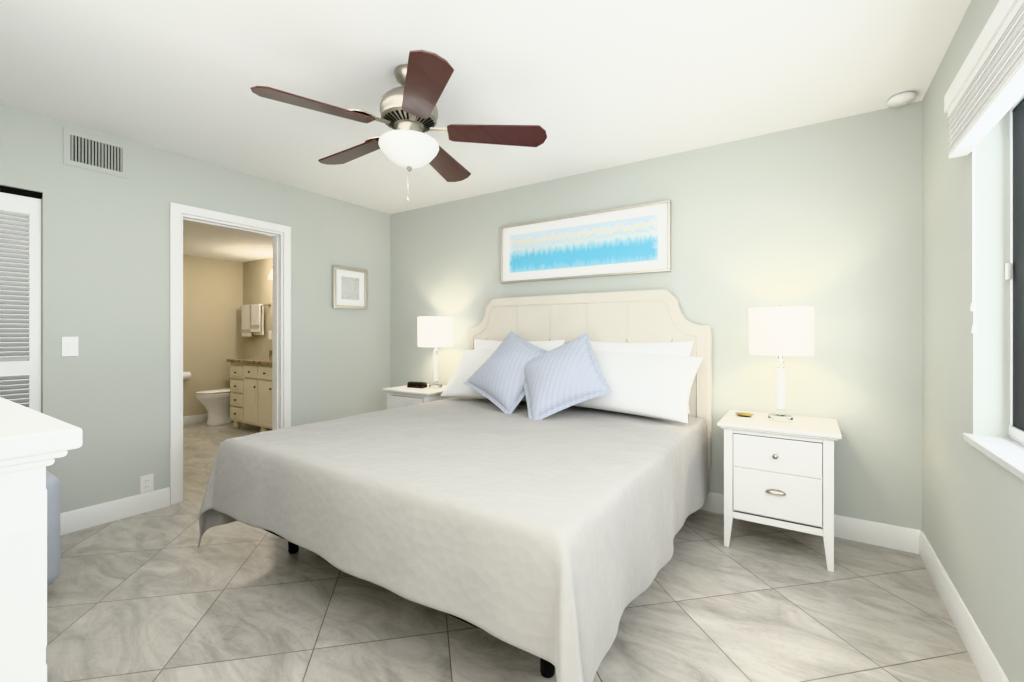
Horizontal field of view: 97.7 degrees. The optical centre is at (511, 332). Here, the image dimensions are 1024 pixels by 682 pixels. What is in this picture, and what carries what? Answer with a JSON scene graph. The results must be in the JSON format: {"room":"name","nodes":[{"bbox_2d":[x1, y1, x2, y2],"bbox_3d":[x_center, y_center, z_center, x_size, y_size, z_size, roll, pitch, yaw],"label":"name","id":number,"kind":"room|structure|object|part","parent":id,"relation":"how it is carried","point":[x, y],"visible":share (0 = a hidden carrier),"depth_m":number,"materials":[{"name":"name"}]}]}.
{"room":"bedroom","nodes":[
{"label":"bedroom","id":0,"kind":"room"},
{"bbox_2d":[0,104,389,512],"bbox_3d":[-2.369,-0.030,3.193,0.120,2.440,3.750,0,0,34],"label":"wall","id":1,"kind":"structure","parent":0,"point":[105,268],"depth_m":2.95,"materials":[{"name":"grey paint"}]},
{"bbox_2d":[0,185,41,198],"bbox_3d":[-2.994,-0.794,2.227,0.055,0.029,0.909,0,0,34],"label":"door track","id":2,"kind":"object","parent":1,"relation":"attached to","point":[20,192],"visible":0.8,"depth_m":2.52,"materials":[{"name":"black metal"}]},
{"bbox_2d":[0,192,40,412],"bbox_3d":[-2.992,0.203,2.227,0.042,1.955,0.904,0,0,34],"label":"closet door","id":3,"kind":"structure","parent":2,"relation":"hanging from","point":[20,300],"depth_m":2.53,"materials":[{"name":"white wood"}]},
{"bbox_2d":[62,337,77,355],"bbox_3d":[-2.636,0.082,2.671,0.010,0.116,0.072,0,0,34],"label":"switch plate","id":4,"kind":"object","parent":1,"relation":"attached to","point":[69,346],"visible":1,"depth_m":2.67,"materials":[{"name":"white plastic"}]},
{"bbox_2d":[63,127,128,178],"bbox_3d":[-2.574,-1.107,2.777,0.021,0.215,0.304,0,0,34],"label":"air vent","id":5,"kind":"object","parent":1,"relation":"in","point":[91,152],"visible":1,"depth_m":2.77,"materials":[{"name":"white metal"}]},
{"bbox_2d":[60,487,169,534],"bbox_3d":[-2.528,1.127,2.830,0.016,0.125,0.610,0,0,34],"label":"baseboard","id":6,"kind":"structure","parent":1,"relation":"attached to","point":[87,517],"depth_m":2.83,"materials":[{"name":"white wood"}]},
{"bbox_2d":[140,474,153,493],"bbox_3d":[-2.432,1.005,2.982,0.008,0.116,0.072,0,0,34],"label":"electrical outlet plate","id":7,"kind":"object","parent":1,"relation":"attached to","point":[146,483],"visible":1,"depth_m":2.98,"materials":[{"name":"white plastic"}]},
{"bbox_2d":[170,202,290,504],"bbox_3d":[-2.183,0.175,3.488,0.135,2.030,0.740,0,0,34],"label":"door frame","id":8,"kind":"structure","parent":1,"relation":"attached to","point":[277,330],"depth_m":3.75,"materials":[{"name":"white wood"}]},
{"bbox_2d":[332,266,366,309],"bbox_3d":[-1.550,-0.425,4.292,0.027,0.390,0.375,0,0,34],"label":"framed artwork","id":9,"kind":"object","parent":1,"relation":"attached to","point":[349,288],"visible":0.98,"depth_m":4.28,"materials":[{"name":"beige"}]},
{"bbox_2d":[340,276,359,300],"bbox_3d":[-1.554,-0.425,4.294,0.015,0.214,0.199,0,0,33],"label":"picture","id":10,"kind":"object","parent":9,"relation":"attached to","point":[349,285],"depth_m":4.29},
{"bbox_2d":[183,255,242,416],"bbox_3d":[-4.535,-0.030,5.538,0.120,2.440,2.470,0,0,34],"label":"wall","id":11,"kind":"structure","parent":0,"point":[212,313],"depth_m":6.08,"materials":[{"name":"beige paint"}]},
{"bbox_2d":[183,372,190,379],"bbox_3d":[-4.236,0.555,5.778,0.112,0.100,0.160,0,0,34],"label":"paper holder","id":12,"kind":"object","parent":11,"relation":"attached to","point":[186,375],"visible":0.52,"depth_m":5.76,"materials":[{"name":"beige paper"}]},
{"bbox_2d":[183,413,207,423],"bbox_3d":[-4.475,1.139,5.504,0.016,0.100,2.160,0,0,34],"label":"baseboard","id":13,"kind":"structure","parent":11,"relation":"attached to","point":[201,417],"depth_m":5.92,"materials":[{"name":"white wood"}]},
{"bbox_2d":[183,220,271,261],"bbox_3d":[-3.662,-1.050,4.049,2.980,0.080,3.750,0,0,34],"label":"ceiling","id":14,"kind":"structure","parent":0,"point":[210,241],"depth_m":5.06,"materials":[{"name":"white paint"}]},
{"bbox_2d":[0,0,970,213],"bbox_3d":[-0.506,-1.300,2.032,4.510,0.100,3.870,0,0,34],"label":"ceiling","id":15,"kind":"structure","parent":0,"point":[590,85],"depth_m":2.16,"materials":[{"name":"white paint"}]},
{"bbox_2d":[250,50,546,200],"bbox_3d":[-0.538,-0.937,2.180,1.220,0.626,1.268,0,0,34],"label":"ceiling fan","id":16,"kind":"object","parent":15,"relation":"hanging from","point":[408,111],"visible":1,"depth_m":2.07,"materials":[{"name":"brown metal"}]},
{"bbox_3d":[-0.495,-0.705,2.126,0.010,0.161,0.010,0,0,33],"label":"chain","id":17,"kind":"part","parent":16,"relation":"part of","materials":[{"name":"silver metal"}]},
{"bbox_3d":[-0.494,-0.862,2.150,0.284,0.133,0.284,0,0,33],"label":"lamp shade","id":18,"kind":"part","parent":16,"relation":"part of","materials":[{"name":"white glass"}]},
{"bbox_2d":[887,91,916,107],"bbox_3d":[2.060,-1.233,2.366,0.120,0.034,0.120,0,0,34],"label":"smoke detector","id":19,"kind":"object","parent":15,"relation":"attached to","point":[902,99],"visible":1,"depth_m":2.35,"materials":[{"name":"white plastic"}]},
{"bbox_2d":[46,421,982,681],"bbox_3d":[-1.790,1.240,2.882,7.790,0.100,4.230,0,0,34],"label":"floor","id":20,"kind":"structure","parent":0,"point":[157,595],"depth_m":1.88,"materials":[{"name":"tile"}]},
{"bbox_2d":[0,397,81,681],"bbox_3d":[-1.276,0.655,0.718,1.391,1.070,0.569,0,0,34],"label":"dresser","id":21,"kind":"object","parent":20,"relation":"on","point":[33,443],"visible":1,"depth_m":0.54,"materials":[{"name":"white wood"}]},
{"bbox_2d":[46,470,59,584],"bbox_3d":[-2.535,0.790,1.882,0.790,0.800,0.780,0,0,34],"label":"armchair","id":22,"kind":"object","parent":20,"relation":"on","point":[53,523],"visible":0.1,"depth_m":1.97,"materials":[{"name":"fabric"}]},
{"bbox_2d":[194,388,233,425],"bbox_3d":[-3.762,0.802,5.909,0.450,0.775,0.734,0,0,34],"label":"toilet","id":23,"kind":"object","parent":20,"relation":"on","point":[215,403],"visible":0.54,"depth_m":5.71,"materials":[{"name":"white ceramic"}]},
{"bbox_3d":[-3.807,0.763,5.840,0.380,0.050,0.557,0,0,33],"label":"seat","id":24,"kind":"part","parent":23,"relation":"part of","materials":[{"name":"white ceramic"}]},
{"bbox_2d":[230,362,271,431],"bbox_3d":[-2.805,0.774,5.388,1.370,0.830,0.546,0,0,34],"label":"bathroom vanity","id":25,"kind":"object","parent":20,"relation":"on","point":[251,391],"depth_m":5.26,"materials":[{"name":"beige wood"}]},
{"bbox_2d":[226,358,271,361],"bbox_3d":[-2.805,0.342,5.389,1.410,0.034,0.545,0,0,34],"label":"countertop","id":26,"kind":"structure","parent":25,"relation":"on","point":[239,359],"depth_m":5.44,"materials":[{"name":"beige stone"}]},
{"bbox_2d":[382,384,450,408],"bbox_3d":[-0.796,0.845,4.066,0.560,0.690,0.497,0,0,34],"label":"nightstand","id":27,"kind":"object","parent":20,"relation":"on","point":[400,396],"visible":0.25,"depth_m":3.90,"materials":[{"name":"white wood"}]},
{"bbox_2d":[407,381,426,387],"bbox_3d":[-0.866,0.474,4.087,0.170,0.050,0.080,0,0,22],"label":"alarm clock","id":28,"kind":"object","parent":27,"relation":"on","point":[410,384],"visible":0.98,"depth_m":4.05,"materials":[{"name":"black plastic"}]},
{"bbox_2d":[418,315,452,387],"bbox_3d":[-0.696,0.169,4.082,0.320,0.660,0.320,0,0,34],"label":"lamp","id":29,"kind":"object","parent":27,"relation":"on","point":[435,332],"visible":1,"depth_m":3.96,"materials":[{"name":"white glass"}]},
{"bbox_3d":[-0.696,0.319,4.082,0.052,0.232,0.052,0,0,33],"label":"stem","id":30,"kind":"part","parent":29,"relation":"part of","materials":[{"name":"white ceramic"}]},
{"bbox_3d":[-0.696,-0.009,4.082,0.320,0.265,0.320,0,0,33],"label":"lamp shade","id":31,"kind":"part","parent":29,"relation":"part of","materials":[{"name":"white fabric"}]},
{"bbox_2d":[198,289,711,681],"bbox_3d":[-0.121,0.445,2.611,2.171,1.490,2.195,0,0,34],"label":"bed","id":32,"kind":"object","parent":20,"relation":"on","point":[536,483],"visible":1,"depth_m":1.95,"materials":[{"name":"fabric"}]},
{"bbox_2d":[440,349,560,402],"bbox_3d":[-0.107,0.325,3.576,0.967,0.398,0.364,0,0,33],"label":"pillow","id":33,"kind":"object","parent":32,"relation":"on","point":[471,360],"depth_m":3.62,"materials":[{"name":"white fabric"}]},
{"bbox_2d":[463,330,560,417],"bbox_3d":[-0.014,0.275,3.263,0.739,0.583,0.455,0,0,33],"label":"pillow","id":34,"kind":"object","parent":32,"relation":"on","point":[516,371],"depth_m":3.15,"materials":[{"name":"blue fabric"}]},
{"bbox_2d":[516,332,612,425],"bbox_3d":[0.319,0.290,2.970,0.772,0.591,0.496,0,0,33],"label":"pillow","id":35,"kind":"object","parent":32,"relation":"on","point":[550,382],"depth_m":2.90,"materials":[{"name":"blue fabric"}]},
{"bbox_3d":[0.461,0.445,3.491,2.020,1.490,0.085,0,0,33],"label":"headboard","id":36,"kind":"part","parent":32,"relation":"part of","materials":[{"name":"fabric"}]},
{"bbox_2d":[548,348,703,423],"bbox_3d":[0.744,0.325,3.013,0.975,0.410,0.372,0,0,33],"label":"pillow","id":37,"kind":"object","parent":32,"relation":"on","point":[647,385],"depth_m":2.88,"materials":[{"name":"white fabric"}]},
{"bbox_2d":[717,410,841,571],"bbox_3d":[1.510,0.845,2.540,0.560,0.690,0.497,0,0,34],"label":"nightstand","id":38,"kind":"object","parent":20,"relation":"on","point":[779,474],"visible":1,"depth_m":2.36,"materials":[{"name":"white wood"}]},
{"bbox_2d":[735,412,754,416],"bbox_3d":[1.391,0.491,2.677,0.110,0.016,0.078,0,0,34],"label":"dish","id":39,"kind":"object","parent":38,"relation":"on","point":[743,414],"visible":1,"depth_m":2.68,"materials":[{"name":"gold metal"}]},
{"bbox_2d":[749,305,813,421],"bbox_3d":[1.539,0.169,2.567,0.320,0.660,0.320,0,0,34],"label":"lamp","id":40,"kind":"object","parent":38,"relation":"on","point":[780,331],"visible":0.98,"depth_m":2.45,"materials":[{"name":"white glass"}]},
{"bbox_3d":[1.539,0.319,2.567,0.052,0.232,0.052,0,0,33],"label":"stem","id":41,"kind":"part","parent":40,"relation":"part of","materials":[{"name":"white"}]},
{"bbox_3d":[1.539,-0.009,2.567,0.320,0.265,0.320,0,0,33],"label":"lamp shade","id":42,"kind":"part","parent":40,"relation":"part of","materials":[{"name":"white fabric"}]},
{"bbox_2d":[243,101,921,529],"bbox_3d":[-0.713,-0.030,4.418,7.490,2.440,0.120,0,0,34],"label":"wall","id":43,"kind":"structure","parent":0,"point":[824,219],"depth_m":2.79,"materials":[{"name":"grey paint"}]},
{"bbox_2d":[240,304,270,335],"bbox_3d":[-3.547,-0.171,6.160,0.664,0.441,0.100,0,0,34],"label":"towel rail","id":44,"kind":"object","parent":43,"relation":"attached to","point":[252,317],"visible":1,"depth_m":6.09,"materials":[{"name":"beige fabric"}]},
{"bbox_2d":[268,331,271,338],"bbox_3d":[-3.260,0.030,6.023,0.070,0.120,0.014,0,0,34],"label":"light switch","id":45,"kind":"object","parent":43,"relation":"attached to","point":[269,334],"visible":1,"depth_m":6.01,"materials":[{"name":"white plastic"}]},
{"bbox_2d":[501,200,670,283],"bbox_3d":[0.506,-0.678,3.519,1.437,0.495,0.027,0,0,34],"label":"framed picture","id":46,"kind":"object","parent":43,"relation":"attached to","point":[635,239],"visible":1,"depth_m":3.45,"materials":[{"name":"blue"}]},
{"bbox_2d":[700,492,915,552],"bbox_3d":[0.458,1.127,3.561,4.190,0.125,0.016,0,0,34],"label":"baseboard","id":47,"kind":"structure","parent":43,"relation":"attached to","point":[859,530],"depth_m":2.53,"materials":[{"name":"white wood"}]},
{"bbox_2d":[922,0,1023,681],"bbox_3d":[1.258,-0.030,0.792,0.200,2.440,3.750,0,0,34],"label":"wall","id":48,"kind":"structure","parent":0,"point":[973,514],"depth_m":1.70,"materials":[{"name":"grey paint"}]},
{"bbox_2d":[916,529,1008,681],"bbox_3d":[1.201,1.127,0.902,0.016,0.125,3.570,0,0,34],"label":"baseboard","id":49,"kind":"structure","parent":48,"relation":"attached to","point":[984,659],"depth_m":1.75,"materials":[{"name":"white wood"}]},
{"bbox_2d":[944,0,1023,480],"bbox_3d":[1.124,-0.258,0.739,0.176,1.325,2.293,0,0,34],"label":"window","id":50,"kind":"structure","parent":48,"relation":"in","point":[984,94],"depth_m":1.52,"materials":[{"name":"white"}]}
]}

